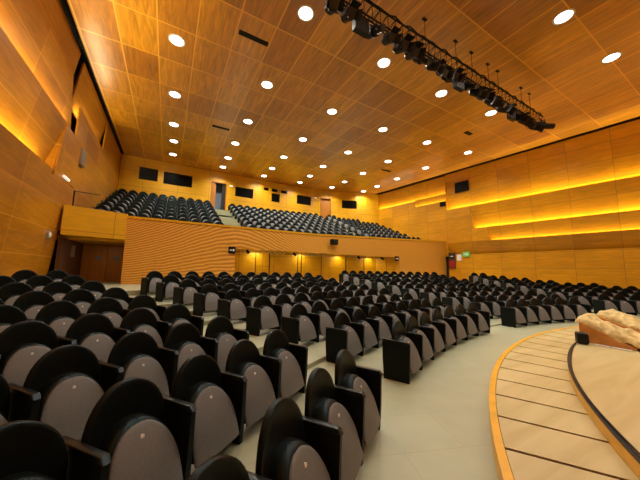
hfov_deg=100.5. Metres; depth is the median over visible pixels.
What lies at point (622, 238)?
wall panel
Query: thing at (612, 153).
wall panel
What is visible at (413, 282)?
chair
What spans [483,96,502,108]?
lamp
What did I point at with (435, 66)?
lamp
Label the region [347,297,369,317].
chair
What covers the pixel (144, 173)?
window
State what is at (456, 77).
lamp
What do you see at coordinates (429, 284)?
chair
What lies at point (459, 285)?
chair
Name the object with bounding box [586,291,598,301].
chair
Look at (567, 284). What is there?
chair
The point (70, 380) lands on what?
chair
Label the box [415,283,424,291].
chair
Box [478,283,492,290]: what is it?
chair
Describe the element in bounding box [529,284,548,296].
chair
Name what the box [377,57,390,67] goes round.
recessed light
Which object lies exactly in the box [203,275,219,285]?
chair
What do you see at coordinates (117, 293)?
chair
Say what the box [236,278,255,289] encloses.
chair
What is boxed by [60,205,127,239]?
wall
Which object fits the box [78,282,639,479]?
floor
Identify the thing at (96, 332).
chair
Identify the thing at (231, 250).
spotlight
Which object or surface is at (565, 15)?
diffuser
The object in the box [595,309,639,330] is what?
fleece cover
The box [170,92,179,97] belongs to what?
diffuser
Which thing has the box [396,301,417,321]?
chair
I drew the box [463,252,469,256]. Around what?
exit sign
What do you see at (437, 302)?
chair
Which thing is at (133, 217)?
trim
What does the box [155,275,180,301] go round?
chair
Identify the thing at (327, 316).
chair
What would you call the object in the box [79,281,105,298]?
chair
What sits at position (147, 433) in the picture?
chair
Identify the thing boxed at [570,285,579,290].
chair
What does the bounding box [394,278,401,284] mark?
chair
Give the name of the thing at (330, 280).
chair
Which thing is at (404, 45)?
lamp
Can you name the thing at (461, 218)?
wall panel
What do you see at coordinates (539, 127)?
lamp
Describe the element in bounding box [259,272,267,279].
chair
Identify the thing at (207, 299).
chair
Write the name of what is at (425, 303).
chair
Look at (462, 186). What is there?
wall grille
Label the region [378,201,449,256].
wall
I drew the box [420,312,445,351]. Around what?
chair
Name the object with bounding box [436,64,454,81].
lamp
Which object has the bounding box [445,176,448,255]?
wall
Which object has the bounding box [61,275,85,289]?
chair
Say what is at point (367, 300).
chair
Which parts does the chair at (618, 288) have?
backrest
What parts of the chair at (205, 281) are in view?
backrest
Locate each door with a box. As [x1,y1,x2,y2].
[86,245,123,281]
[210,181,226,209]
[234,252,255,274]
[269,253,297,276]
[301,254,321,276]
[320,198,330,220]
[345,257,363,273]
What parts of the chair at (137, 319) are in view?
backrest, seat, arm panel, armrest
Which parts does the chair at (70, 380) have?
backrest, seat, arm panel, armrest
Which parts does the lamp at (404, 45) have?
barn door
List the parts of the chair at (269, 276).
backrest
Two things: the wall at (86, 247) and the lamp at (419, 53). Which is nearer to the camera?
the lamp at (419, 53)
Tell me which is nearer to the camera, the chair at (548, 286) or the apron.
the apron
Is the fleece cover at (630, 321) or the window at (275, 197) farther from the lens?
the window at (275, 197)
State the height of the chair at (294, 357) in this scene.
0.802 m
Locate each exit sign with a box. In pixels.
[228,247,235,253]
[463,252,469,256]
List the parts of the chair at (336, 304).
backrest, arm panel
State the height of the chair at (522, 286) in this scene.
0.802 m
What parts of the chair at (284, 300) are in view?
backrest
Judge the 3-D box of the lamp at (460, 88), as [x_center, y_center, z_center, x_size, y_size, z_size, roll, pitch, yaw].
[5.052,-5.744,9.715,0.480,0.535,0.160,5,-8,-29]
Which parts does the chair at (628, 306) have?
backrest, arm panel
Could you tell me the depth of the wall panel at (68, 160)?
10.24 m
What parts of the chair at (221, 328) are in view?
backrest, seat, arm panel, armrest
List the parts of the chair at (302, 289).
backrest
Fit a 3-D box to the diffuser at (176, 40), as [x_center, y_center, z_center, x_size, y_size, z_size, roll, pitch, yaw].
[-5.421,-7.552,10.074,0.464,0.010,0.464,5,-8,-29]
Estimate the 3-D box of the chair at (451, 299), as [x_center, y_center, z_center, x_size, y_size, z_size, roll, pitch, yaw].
[5.090,2.362,10.178,0.710,0.802,0.453,4,-7,-27]
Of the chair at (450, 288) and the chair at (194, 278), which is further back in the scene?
the chair at (450, 288)
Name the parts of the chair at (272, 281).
backrest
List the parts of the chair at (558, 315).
backrest, arm panel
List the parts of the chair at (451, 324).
backrest, arm panel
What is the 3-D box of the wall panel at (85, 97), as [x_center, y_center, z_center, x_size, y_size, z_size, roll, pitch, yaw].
[-11.359,-6.180,13.230,0.340,2.120,5.200,5,-8,-29]
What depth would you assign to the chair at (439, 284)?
12.95 m
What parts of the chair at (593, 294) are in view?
backrest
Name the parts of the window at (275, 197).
pane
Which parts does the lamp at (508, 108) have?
barn door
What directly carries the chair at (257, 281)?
on the floor at (435, 426)
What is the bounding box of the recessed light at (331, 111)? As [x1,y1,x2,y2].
[327,108,336,114]
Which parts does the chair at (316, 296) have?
backrest, arm panel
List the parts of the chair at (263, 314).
arm panel, backrest, arm panel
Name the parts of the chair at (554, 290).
arm panel, backrest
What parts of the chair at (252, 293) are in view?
backrest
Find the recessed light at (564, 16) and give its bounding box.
[552,8,575,24]
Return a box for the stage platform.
[567,342,639,478]
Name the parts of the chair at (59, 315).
backrest, seat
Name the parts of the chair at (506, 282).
arm panel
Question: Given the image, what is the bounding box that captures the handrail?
[72,190,98,205]
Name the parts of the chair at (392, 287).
arm panel, backrest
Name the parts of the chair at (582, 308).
backrest, arm panel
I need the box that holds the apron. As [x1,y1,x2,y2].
[489,326,639,479]
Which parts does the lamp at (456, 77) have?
barn door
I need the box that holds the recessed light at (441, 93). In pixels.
[435,89,447,97]
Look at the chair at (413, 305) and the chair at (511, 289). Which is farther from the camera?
the chair at (511, 289)
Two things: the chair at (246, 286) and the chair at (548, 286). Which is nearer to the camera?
the chair at (246, 286)
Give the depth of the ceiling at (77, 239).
12.34 m
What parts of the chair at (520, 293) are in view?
backrest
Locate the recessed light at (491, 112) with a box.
[485,110,496,115]
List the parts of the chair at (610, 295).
backrest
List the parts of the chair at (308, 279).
backrest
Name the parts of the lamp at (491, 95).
barn door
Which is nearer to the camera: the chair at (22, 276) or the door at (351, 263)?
the chair at (22, 276)
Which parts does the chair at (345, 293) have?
backrest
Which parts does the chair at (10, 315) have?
seat, backrest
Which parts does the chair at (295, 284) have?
backrest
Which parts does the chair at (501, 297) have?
backrest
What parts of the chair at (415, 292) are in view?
arm panel, backrest, arm panel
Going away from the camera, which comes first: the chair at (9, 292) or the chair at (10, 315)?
the chair at (10, 315)
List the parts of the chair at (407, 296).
backrest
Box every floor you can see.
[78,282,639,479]
[165,209,354,235]
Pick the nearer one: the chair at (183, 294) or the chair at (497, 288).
the chair at (183, 294)
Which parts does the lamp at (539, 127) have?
barn door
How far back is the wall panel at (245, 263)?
15.80 m
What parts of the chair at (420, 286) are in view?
backrest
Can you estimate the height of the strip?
0.020 m
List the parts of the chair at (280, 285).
backrest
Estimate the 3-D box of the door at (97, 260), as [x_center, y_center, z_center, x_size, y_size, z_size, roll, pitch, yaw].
[-10.707,1.295,13.345,1.440,2.000,0.090,5,-8,-29]
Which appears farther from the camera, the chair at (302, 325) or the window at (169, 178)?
the window at (169, 178)
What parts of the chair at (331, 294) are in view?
backrest, arm panel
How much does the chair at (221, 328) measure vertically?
0.802 m
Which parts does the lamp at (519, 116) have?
barn door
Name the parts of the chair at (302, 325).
arm panel, armrest, backrest, arm panel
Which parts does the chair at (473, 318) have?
backrest, arm panel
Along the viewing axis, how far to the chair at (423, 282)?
13.89 m
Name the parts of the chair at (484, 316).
backrest, arm panel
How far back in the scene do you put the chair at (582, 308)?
9.45 m
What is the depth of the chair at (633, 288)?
13.69 m
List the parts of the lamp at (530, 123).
barn door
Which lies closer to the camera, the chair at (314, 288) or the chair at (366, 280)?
the chair at (314, 288)
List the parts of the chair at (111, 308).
backrest, seat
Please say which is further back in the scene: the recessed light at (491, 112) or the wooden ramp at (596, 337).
the recessed light at (491, 112)
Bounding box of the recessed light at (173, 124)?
[168,122,178,126]
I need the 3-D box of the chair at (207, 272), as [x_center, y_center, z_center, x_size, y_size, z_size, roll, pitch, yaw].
[-4.334,1.644,10.533,0.441,0.802,0.653,-4,-8,37]
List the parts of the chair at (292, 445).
backrest, seat, arm panel, armrest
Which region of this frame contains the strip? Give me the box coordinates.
[594,344,632,350]
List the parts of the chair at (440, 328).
backrest, arm panel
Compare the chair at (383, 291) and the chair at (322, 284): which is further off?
the chair at (322, 284)
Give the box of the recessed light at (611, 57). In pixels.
[601,52,621,63]
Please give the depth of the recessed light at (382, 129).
16.11 m
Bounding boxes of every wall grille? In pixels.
[79,148,86,167]
[454,180,468,192]
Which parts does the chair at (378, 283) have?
arm panel, backrest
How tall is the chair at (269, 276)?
0.799 m
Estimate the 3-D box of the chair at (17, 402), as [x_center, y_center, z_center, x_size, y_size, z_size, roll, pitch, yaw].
[-2.311,1.256,1.730,0.441,0.802,0.590,-1,-7,17]
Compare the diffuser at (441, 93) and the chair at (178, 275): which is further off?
the diffuser at (441, 93)
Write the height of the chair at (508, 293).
0.802 m
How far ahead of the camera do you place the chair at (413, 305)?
7.30 m
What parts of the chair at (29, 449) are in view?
seat, backrest, armrest, arm panel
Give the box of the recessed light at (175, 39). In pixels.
[168,34,184,46]
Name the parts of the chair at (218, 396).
backrest, seat, arm panel, armrest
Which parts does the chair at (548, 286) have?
backrest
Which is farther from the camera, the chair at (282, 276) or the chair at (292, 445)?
the chair at (282, 276)
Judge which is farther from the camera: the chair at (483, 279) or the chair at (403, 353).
the chair at (483, 279)
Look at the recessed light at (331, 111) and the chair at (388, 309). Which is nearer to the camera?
the chair at (388, 309)
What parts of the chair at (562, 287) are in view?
backrest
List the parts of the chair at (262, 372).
backrest, seat, armrest, arm panel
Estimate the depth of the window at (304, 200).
27.77 m
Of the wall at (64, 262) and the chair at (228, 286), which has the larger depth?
the wall at (64, 262)
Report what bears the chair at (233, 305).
on the floor at (435, 426)
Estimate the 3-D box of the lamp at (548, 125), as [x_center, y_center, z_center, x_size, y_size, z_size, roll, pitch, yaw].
[10.897,-5.622,12.984,0.963,0.524,0.450,1,-7,1]
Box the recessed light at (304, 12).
[297,5,313,21]
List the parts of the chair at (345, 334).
armrest, arm panel, backrest, seat, arm panel, armrest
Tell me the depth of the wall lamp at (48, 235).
9.48 m
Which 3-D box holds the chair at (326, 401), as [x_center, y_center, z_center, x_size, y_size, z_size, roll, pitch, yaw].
[0.094,1.453,2.111,0.441,0.802,0.591,-2,-7,22]
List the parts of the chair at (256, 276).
backrest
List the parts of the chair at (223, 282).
backrest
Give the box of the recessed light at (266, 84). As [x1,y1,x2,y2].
[261,80,272,88]
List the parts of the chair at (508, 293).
backrest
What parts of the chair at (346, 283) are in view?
backrest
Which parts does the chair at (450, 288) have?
backrest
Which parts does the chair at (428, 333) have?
backrest, arm panel, armrest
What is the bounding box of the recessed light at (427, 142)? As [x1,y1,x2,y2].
[422,140,431,144]
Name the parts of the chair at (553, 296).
backrest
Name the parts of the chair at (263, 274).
backrest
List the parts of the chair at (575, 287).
backrest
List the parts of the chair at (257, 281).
backrest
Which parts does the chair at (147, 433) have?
backrest, seat, armrest, arm panel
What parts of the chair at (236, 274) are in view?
backrest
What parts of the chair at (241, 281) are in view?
backrest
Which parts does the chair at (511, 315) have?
arm panel, backrest, arm panel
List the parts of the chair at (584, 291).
backrest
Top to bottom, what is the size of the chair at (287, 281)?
0.802 m
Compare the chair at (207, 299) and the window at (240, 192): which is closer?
the chair at (207, 299)
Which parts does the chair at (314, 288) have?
backrest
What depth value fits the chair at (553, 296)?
10.71 m
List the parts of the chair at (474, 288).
backrest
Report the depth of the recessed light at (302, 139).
17.51 m
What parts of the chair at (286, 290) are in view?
backrest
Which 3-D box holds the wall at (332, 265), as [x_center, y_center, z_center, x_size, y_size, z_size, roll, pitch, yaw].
[-0.062,2.065,18.403,12.300,2.120,0.200,5,-8,-29]
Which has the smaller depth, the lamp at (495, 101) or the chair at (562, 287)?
the lamp at (495, 101)
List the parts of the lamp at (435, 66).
barn door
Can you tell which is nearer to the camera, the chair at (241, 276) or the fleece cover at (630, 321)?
the fleece cover at (630, 321)
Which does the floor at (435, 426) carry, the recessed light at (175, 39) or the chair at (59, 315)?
the chair at (59, 315)
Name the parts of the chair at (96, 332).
backrest, seat, arm panel, armrest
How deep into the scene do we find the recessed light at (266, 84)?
12.37 m
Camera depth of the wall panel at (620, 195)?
16.81 m
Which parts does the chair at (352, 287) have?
backrest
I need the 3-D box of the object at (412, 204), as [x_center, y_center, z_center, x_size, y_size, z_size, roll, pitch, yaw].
[7.112,-3.146,28.645,0.074,0.570,7.200,6,-8,-36]
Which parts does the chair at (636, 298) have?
backrest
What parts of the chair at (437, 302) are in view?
backrest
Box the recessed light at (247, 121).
[243,119,252,123]
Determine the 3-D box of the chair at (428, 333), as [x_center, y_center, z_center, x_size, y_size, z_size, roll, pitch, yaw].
[1.790,1.798,4.842,0.465,0.802,0.703,-4,-8,38]
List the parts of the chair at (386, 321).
backrest, arm panel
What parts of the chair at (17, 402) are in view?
backrest, arm panel, armrest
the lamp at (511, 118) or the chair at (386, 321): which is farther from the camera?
the lamp at (511, 118)
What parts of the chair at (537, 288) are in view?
backrest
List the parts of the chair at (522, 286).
backrest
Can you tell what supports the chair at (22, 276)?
on the floor at (435, 426)
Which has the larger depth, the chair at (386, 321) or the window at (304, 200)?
the window at (304, 200)
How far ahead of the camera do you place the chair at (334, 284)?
11.11 m
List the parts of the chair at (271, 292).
backrest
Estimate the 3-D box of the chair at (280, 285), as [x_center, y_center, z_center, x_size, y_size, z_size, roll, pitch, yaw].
[-1.245,1.866,9.284,0.441,0.802,0.670,-5,-9,41]
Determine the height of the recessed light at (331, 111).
0.015 m
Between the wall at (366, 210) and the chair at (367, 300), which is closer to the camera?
the chair at (367, 300)
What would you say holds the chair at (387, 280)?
on the floor at (435, 426)
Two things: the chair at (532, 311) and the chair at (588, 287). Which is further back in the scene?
the chair at (588, 287)
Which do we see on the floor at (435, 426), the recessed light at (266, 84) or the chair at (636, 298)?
the chair at (636, 298)
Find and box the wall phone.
[70,245,75,256]
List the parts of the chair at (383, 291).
backrest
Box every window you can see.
[139,167,157,181]
[163,172,192,187]
[235,187,252,198]
[271,193,279,202]
[297,195,310,205]
[342,200,355,208]
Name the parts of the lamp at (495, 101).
barn door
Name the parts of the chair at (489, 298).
backrest, arm panel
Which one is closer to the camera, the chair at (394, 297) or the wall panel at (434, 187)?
the chair at (394, 297)
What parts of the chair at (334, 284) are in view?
backrest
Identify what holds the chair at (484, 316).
on the floor at (435, 426)
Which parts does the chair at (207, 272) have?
backrest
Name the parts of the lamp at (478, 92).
barn door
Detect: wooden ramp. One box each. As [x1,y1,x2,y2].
[579,322,638,350]
[599,317,639,332]
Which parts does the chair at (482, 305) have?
arm panel, backrest, arm panel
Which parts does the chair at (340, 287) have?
backrest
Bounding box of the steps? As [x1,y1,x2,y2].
[215,210,240,225]
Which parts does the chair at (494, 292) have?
backrest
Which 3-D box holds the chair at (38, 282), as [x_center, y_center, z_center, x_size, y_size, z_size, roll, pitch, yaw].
[-6.167,1.189,5.915,0.441,0.802,0.588,-2,-7,24]
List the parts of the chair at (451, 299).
arm panel, backrest, arm panel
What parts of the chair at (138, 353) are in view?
backrest, seat, armrest, arm panel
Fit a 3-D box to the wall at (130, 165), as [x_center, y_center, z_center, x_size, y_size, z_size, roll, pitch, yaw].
[-7.865,-3.668,24.161,16.800,4.560,0.250,5,-8,-29]
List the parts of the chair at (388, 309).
backrest, arm panel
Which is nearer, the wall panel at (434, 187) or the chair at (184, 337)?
the chair at (184, 337)
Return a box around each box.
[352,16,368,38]
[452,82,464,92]
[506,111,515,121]
[575,331,588,344]
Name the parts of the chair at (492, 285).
backrest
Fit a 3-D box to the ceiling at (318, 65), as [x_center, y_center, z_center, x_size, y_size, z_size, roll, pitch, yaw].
[5.656,-7.366,11.161,26.616,0.250,36.300,5,-8,-29]
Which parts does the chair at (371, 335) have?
backrest, arm panel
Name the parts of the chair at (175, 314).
backrest, seat, arm panel, armrest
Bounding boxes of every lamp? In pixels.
[45,230,51,238]
[324,0,344,14]
[340,0,362,23]
[366,23,385,39]
[381,25,402,45]
[393,33,416,54]
[405,41,426,60]
[413,55,431,65]
[425,58,446,74]
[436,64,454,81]
[445,67,466,84]
[464,79,478,90]
[468,86,488,100]
[480,88,495,100]
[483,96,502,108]
[487,102,505,107]
[496,103,517,115]
[516,111,530,122]
[518,118,534,128]
[529,121,545,132]
[536,119,554,128]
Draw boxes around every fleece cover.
[575,313,639,348]
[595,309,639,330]
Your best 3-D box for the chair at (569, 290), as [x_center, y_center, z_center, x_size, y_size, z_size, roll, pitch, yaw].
[12.271,2.707,12.954,0.654,0.802,0.441,1,-7,-2]
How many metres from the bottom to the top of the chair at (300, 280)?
0.802 m
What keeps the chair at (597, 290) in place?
on the floor at (435, 426)
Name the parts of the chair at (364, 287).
backrest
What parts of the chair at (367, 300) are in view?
backrest, arm panel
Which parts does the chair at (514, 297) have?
backrest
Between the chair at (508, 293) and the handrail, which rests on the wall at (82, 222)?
the handrail
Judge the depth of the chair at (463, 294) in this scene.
10.48 m
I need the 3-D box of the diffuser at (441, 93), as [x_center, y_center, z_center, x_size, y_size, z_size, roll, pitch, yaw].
[5.835,-7.041,12.794,0.464,0.010,0.464,5,-8,-29]
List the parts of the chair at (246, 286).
backrest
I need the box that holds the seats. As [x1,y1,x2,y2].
[91,189,419,239]
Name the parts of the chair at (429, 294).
arm panel, backrest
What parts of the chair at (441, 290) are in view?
backrest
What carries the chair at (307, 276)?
on the floor at (435, 426)
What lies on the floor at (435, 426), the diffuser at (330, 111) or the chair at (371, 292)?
the chair at (371, 292)
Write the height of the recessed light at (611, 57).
0.015 m
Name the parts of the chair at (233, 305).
arm panel, backrest, arm panel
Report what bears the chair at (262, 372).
on the floor at (435, 426)
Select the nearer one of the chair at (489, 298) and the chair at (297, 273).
the chair at (489, 298)
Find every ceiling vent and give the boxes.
[212,125,229,130]
[238,29,268,46]
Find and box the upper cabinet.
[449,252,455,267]
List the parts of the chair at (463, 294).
backrest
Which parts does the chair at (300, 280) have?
backrest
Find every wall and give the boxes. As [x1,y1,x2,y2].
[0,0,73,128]
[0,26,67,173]
[0,123,69,276]
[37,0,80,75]
[48,71,103,271]
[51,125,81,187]
[54,237,82,275]
[59,146,113,230]
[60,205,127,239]
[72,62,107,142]
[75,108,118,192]
[80,244,123,281]
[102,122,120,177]
[118,154,315,214]
[121,218,446,283]
[215,184,221,209]
[236,250,377,281]
[315,190,377,223]
[376,258,396,273]
[377,117,639,277]
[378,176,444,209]
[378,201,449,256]
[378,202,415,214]
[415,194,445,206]
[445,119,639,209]
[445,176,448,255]
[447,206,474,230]
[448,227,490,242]
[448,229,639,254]
[449,248,639,288]
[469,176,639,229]
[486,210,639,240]
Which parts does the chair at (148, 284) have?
arm panel, backrest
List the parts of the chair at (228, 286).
backrest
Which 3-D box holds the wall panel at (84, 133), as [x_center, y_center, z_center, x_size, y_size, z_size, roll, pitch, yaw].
[-12.560,-4.368,15.418,0.090,1.320,10.300,5,-8,-29]
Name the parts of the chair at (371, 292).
backrest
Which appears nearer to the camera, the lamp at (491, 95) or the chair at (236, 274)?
the lamp at (491, 95)
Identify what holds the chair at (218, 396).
on the floor at (435, 426)
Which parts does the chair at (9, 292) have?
seat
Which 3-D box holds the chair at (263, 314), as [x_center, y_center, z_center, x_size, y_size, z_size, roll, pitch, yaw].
[-1.244,1.670,6.021,0.453,0.802,0.721,-4,-8,35]
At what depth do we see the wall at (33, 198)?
7.91 m
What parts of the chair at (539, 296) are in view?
backrest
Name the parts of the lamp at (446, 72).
barn door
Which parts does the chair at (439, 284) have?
backrest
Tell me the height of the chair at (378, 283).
0.802 m
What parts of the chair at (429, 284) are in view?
backrest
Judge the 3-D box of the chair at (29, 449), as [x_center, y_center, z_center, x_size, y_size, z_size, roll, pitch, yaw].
[-1.391,1.282,1.208,0.441,0.802,0.590,-1,-7,16]
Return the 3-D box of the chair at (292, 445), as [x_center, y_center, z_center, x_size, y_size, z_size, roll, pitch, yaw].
[-0.139,1.387,1.579,0.441,0.802,0.591,-1,-7,19]
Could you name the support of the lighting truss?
hanging from the ceiling at (318, 65)
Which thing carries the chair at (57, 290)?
on the floor at (435, 426)
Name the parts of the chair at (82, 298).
backrest, seat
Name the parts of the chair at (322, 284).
backrest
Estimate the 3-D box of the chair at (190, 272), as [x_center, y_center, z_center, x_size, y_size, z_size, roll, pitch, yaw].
[-4.746,1.579,10.033,0.441,0.802,0.653,-4,-8,36]
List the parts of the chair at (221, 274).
backrest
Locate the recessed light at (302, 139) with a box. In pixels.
[299,137,306,141]
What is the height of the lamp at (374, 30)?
0.523 m
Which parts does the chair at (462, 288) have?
backrest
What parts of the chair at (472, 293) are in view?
backrest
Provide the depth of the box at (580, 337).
4.91 m
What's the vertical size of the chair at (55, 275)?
0.802 m
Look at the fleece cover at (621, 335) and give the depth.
4.90 m
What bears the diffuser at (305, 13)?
attached to the recessed light at (304, 12)
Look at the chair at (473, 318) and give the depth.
6.80 m
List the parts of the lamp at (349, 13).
barn door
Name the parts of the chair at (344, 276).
arm panel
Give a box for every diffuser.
[170,35,183,45]
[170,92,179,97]
[262,81,271,87]
[299,7,312,19]
[328,109,335,113]
[378,59,389,66]
[436,90,446,96]
[486,111,495,115]
[554,10,572,23]
[603,53,619,61]
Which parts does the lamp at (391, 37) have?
barn door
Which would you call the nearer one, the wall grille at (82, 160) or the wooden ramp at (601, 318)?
the wooden ramp at (601, 318)
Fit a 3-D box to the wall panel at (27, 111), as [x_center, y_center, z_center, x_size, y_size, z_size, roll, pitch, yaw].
[-3.389,-4.376,-1.067,0.440,2.130,24.730,5,-8,-29]
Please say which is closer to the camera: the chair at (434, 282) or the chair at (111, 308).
the chair at (111, 308)
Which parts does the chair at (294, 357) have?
backrest, seat, arm panel, armrest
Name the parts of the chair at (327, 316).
backrest, arm panel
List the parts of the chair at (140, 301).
backrest, arm panel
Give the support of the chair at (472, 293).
on the floor at (435, 426)
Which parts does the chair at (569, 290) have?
backrest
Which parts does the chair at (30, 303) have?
seat, backrest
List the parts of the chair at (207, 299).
arm panel, backrest, seat, arm panel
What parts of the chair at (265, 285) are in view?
backrest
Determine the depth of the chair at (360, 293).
8.99 m
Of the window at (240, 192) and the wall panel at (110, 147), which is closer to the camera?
the wall panel at (110, 147)
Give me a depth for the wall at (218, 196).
24.29 m
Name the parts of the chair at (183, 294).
arm panel, backrest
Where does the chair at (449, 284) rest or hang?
on the floor at (435, 426)
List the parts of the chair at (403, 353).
arm panel, armrest, backrest, seat, arm panel, armrest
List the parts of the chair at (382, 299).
backrest, arm panel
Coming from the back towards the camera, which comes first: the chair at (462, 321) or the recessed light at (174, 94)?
the recessed light at (174, 94)
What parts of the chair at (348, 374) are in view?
backrest, seat, arm panel, armrest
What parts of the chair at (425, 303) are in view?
backrest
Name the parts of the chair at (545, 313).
backrest, arm panel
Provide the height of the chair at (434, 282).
0.799 m
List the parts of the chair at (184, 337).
backrest, seat, arm panel, armrest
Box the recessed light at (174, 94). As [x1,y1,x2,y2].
[168,91,180,97]
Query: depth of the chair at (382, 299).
8.12 m
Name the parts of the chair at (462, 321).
backrest, arm panel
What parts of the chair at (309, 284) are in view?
backrest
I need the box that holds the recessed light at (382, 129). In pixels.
[378,127,387,131]
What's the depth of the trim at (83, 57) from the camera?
12.27 m
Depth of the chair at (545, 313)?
8.85 m
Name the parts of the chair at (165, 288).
arm panel, seat, backrest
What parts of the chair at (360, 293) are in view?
backrest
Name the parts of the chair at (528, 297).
backrest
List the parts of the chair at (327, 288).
backrest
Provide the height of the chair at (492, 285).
0.802 m
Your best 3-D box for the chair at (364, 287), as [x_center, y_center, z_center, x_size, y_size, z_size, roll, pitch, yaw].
[1.872,2.167,10.632,0.633,0.802,0.441,6,-8,-39]
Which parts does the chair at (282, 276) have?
backrest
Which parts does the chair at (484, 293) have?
backrest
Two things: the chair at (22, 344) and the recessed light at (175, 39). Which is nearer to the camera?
the chair at (22, 344)
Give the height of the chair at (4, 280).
0.802 m
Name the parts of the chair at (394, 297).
backrest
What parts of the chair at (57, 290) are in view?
backrest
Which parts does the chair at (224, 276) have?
backrest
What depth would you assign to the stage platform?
2.97 m
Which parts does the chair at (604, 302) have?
arm panel, backrest, arm panel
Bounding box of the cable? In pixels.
[570,343,639,454]
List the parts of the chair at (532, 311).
backrest, arm panel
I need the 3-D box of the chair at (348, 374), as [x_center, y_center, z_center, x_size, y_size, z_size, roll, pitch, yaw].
[0.349,1.518,2.631,0.441,0.802,0.591,-2,-7,24]
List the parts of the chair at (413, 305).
backrest, arm panel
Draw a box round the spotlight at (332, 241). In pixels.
[330,239,337,244]
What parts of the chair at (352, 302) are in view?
backrest, arm panel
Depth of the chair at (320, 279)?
12.03 m
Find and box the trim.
[127,216,444,241]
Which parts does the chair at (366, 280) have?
arm panel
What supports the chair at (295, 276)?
on the floor at (435, 426)
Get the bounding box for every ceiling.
[56,235,394,257]
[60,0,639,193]
[67,0,639,193]
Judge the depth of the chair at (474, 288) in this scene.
12.28 m
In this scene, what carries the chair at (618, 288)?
on the floor at (435, 426)
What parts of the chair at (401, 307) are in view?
backrest, arm panel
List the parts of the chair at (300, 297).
backrest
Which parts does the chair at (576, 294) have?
backrest, arm panel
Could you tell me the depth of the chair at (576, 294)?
11.82 m
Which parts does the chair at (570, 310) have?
backrest, arm panel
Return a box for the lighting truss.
[344,0,545,123]
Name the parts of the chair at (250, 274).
backrest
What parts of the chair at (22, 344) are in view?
seat, backrest, arm panel, armrest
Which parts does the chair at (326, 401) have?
backrest, seat, arm panel, armrest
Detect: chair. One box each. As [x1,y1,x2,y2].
[0,275,16,287]
[0,282,33,305]
[0,305,42,332]
[0,320,76,385]
[0,374,40,424]
[0,420,110,479]
[11,270,37,282]
[13,290,54,319]
[23,344,123,439]
[25,275,53,290]
[35,300,85,336]
[42,281,72,300]
[45,270,68,281]
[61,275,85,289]
[62,289,96,313]
[65,313,130,361]
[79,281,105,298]
[81,377,196,479]
[87,297,130,327]
[101,287,132,308]
[107,331,178,395]
[120,308,171,346]
[127,295,167,320]
[140,271,163,294]
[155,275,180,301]
[161,304,203,335]
[164,322,218,372]
[168,271,184,281]
[171,354,247,468]
[173,279,201,303]
[184,275,201,285]
[185,271,203,280]
[187,454,271,479]
[193,284,225,316]
[200,279,222,291]
[202,271,219,280]
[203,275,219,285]
[205,316,249,370]
[217,289,250,320]
[218,271,234,280]
[219,278,239,289]
[221,275,236,284]
[222,283,245,296]
[225,339,281,426]
[232,272,248,280]
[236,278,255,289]
[237,275,252,282]
[242,283,263,294]
[245,288,269,306]
[246,272,255,279]
[246,295,281,335]
[252,275,267,281]
[252,278,263,288]
[255,397,343,479]
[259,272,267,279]
[259,282,279,293]
[263,329,308,397]
[264,287,278,303]
[266,275,280,282]
[267,278,277,288]
[272,272,279,279]
[275,294,300,316]
[276,282,294,293]
[279,275,293,282]
[281,278,291,287]
[281,286,295,301]
[281,303,319,343]
[283,272,291,279]
[291,281,308,292]
[292,275,305,282]
[293,278,305,286]
[294,272,303,279]
[294,292,314,312]
[296,286,312,299]
[303,275,316,282]
[304,367,365,479]
[305,278,318,285]
[305,281,321,291]
[310,285,327,297]
[311,291,332,308]
[311,301,338,335]
[315,275,327,282]
[317,278,330,284]
[318,281,333,291]
[324,285,340,296]
[325,312,364,362]
[326,290,346,306]
[328,278,341,284]
[330,299,354,321]
[331,281,345,290]
[334,349,382,445]
[336,284,352,294]
[339,270,351,282]
[341,289,359,303]
[342,281,357,289]
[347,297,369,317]
[348,284,364,295]
[349,273,361,286]
[352,308,379,348]
[354,289,372,304]
[359,275,373,288]
[360,284,368,294]
[362,296,383,313]
[367,288,384,302]
[368,306,392,341]
[371,278,386,290]
[376,294,396,311]
[379,288,391,300]
[382,303,405,330]
[382,321,422,383]
[384,278,396,284]
[385,280,402,296]
[390,293,408,308]
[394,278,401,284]
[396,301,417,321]
[399,280,406,287]
[401,283,419,299]
[403,293,420,306]
[406,315,434,360]
[408,300,429,325]
[410,280,423,287]
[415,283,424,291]
[420,287,440,303]
[420,299,440,320]
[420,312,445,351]
[421,280,427,287]
[426,283,435,291]
[431,280,444,287]
[432,298,451,316]
[432,308,456,345]
[436,283,447,291]
[436,286,446,300]
[442,291,463,311]
[444,306,467,340]
[446,283,458,290]
[447,286,458,296]
[456,304,478,336]
[457,283,470,290]
[457,291,473,310]
[459,286,469,295]
[463,281,476,287]
[467,283,481,290]
[467,302,489,332]
[468,290,485,300]
[468,295,492,318]
[469,273,480,282]
[470,286,480,295]
[478,275,490,286]
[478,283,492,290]
[480,290,496,300]
[482,286,491,294]
[485,295,504,316]
[488,277,502,286]
[489,283,503,290]
[491,290,508,300]
[494,286,502,293]
[498,294,516,306]
[500,279,516,289]
[500,299,527,327]
[503,290,519,298]
[506,286,515,293]
[510,294,529,304]
[514,281,531,293]
[515,290,524,298]
[517,299,539,324]
[523,294,541,304]
[527,290,536,298]
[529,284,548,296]
[529,298,551,323]
[536,294,554,303]
[542,298,564,322]
[545,284,553,291]
[547,287,568,299]
[550,294,568,303]
[555,297,577,320]
[557,284,565,291]
[564,282,572,286]
[564,287,573,295]
[567,290,592,309]
[568,297,591,315]
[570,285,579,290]
[577,287,587,295]
[583,285,592,290]
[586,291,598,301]
[590,283,598,287]
[591,288,602,294]
[592,294,620,313]
[597,285,607,290]
[601,291,613,299]
[606,288,617,294]
[612,286,622,291]
[613,294,636,315]
[617,291,629,299]
[621,288,633,295]
[627,286,638,291]
[629,295,639,312]

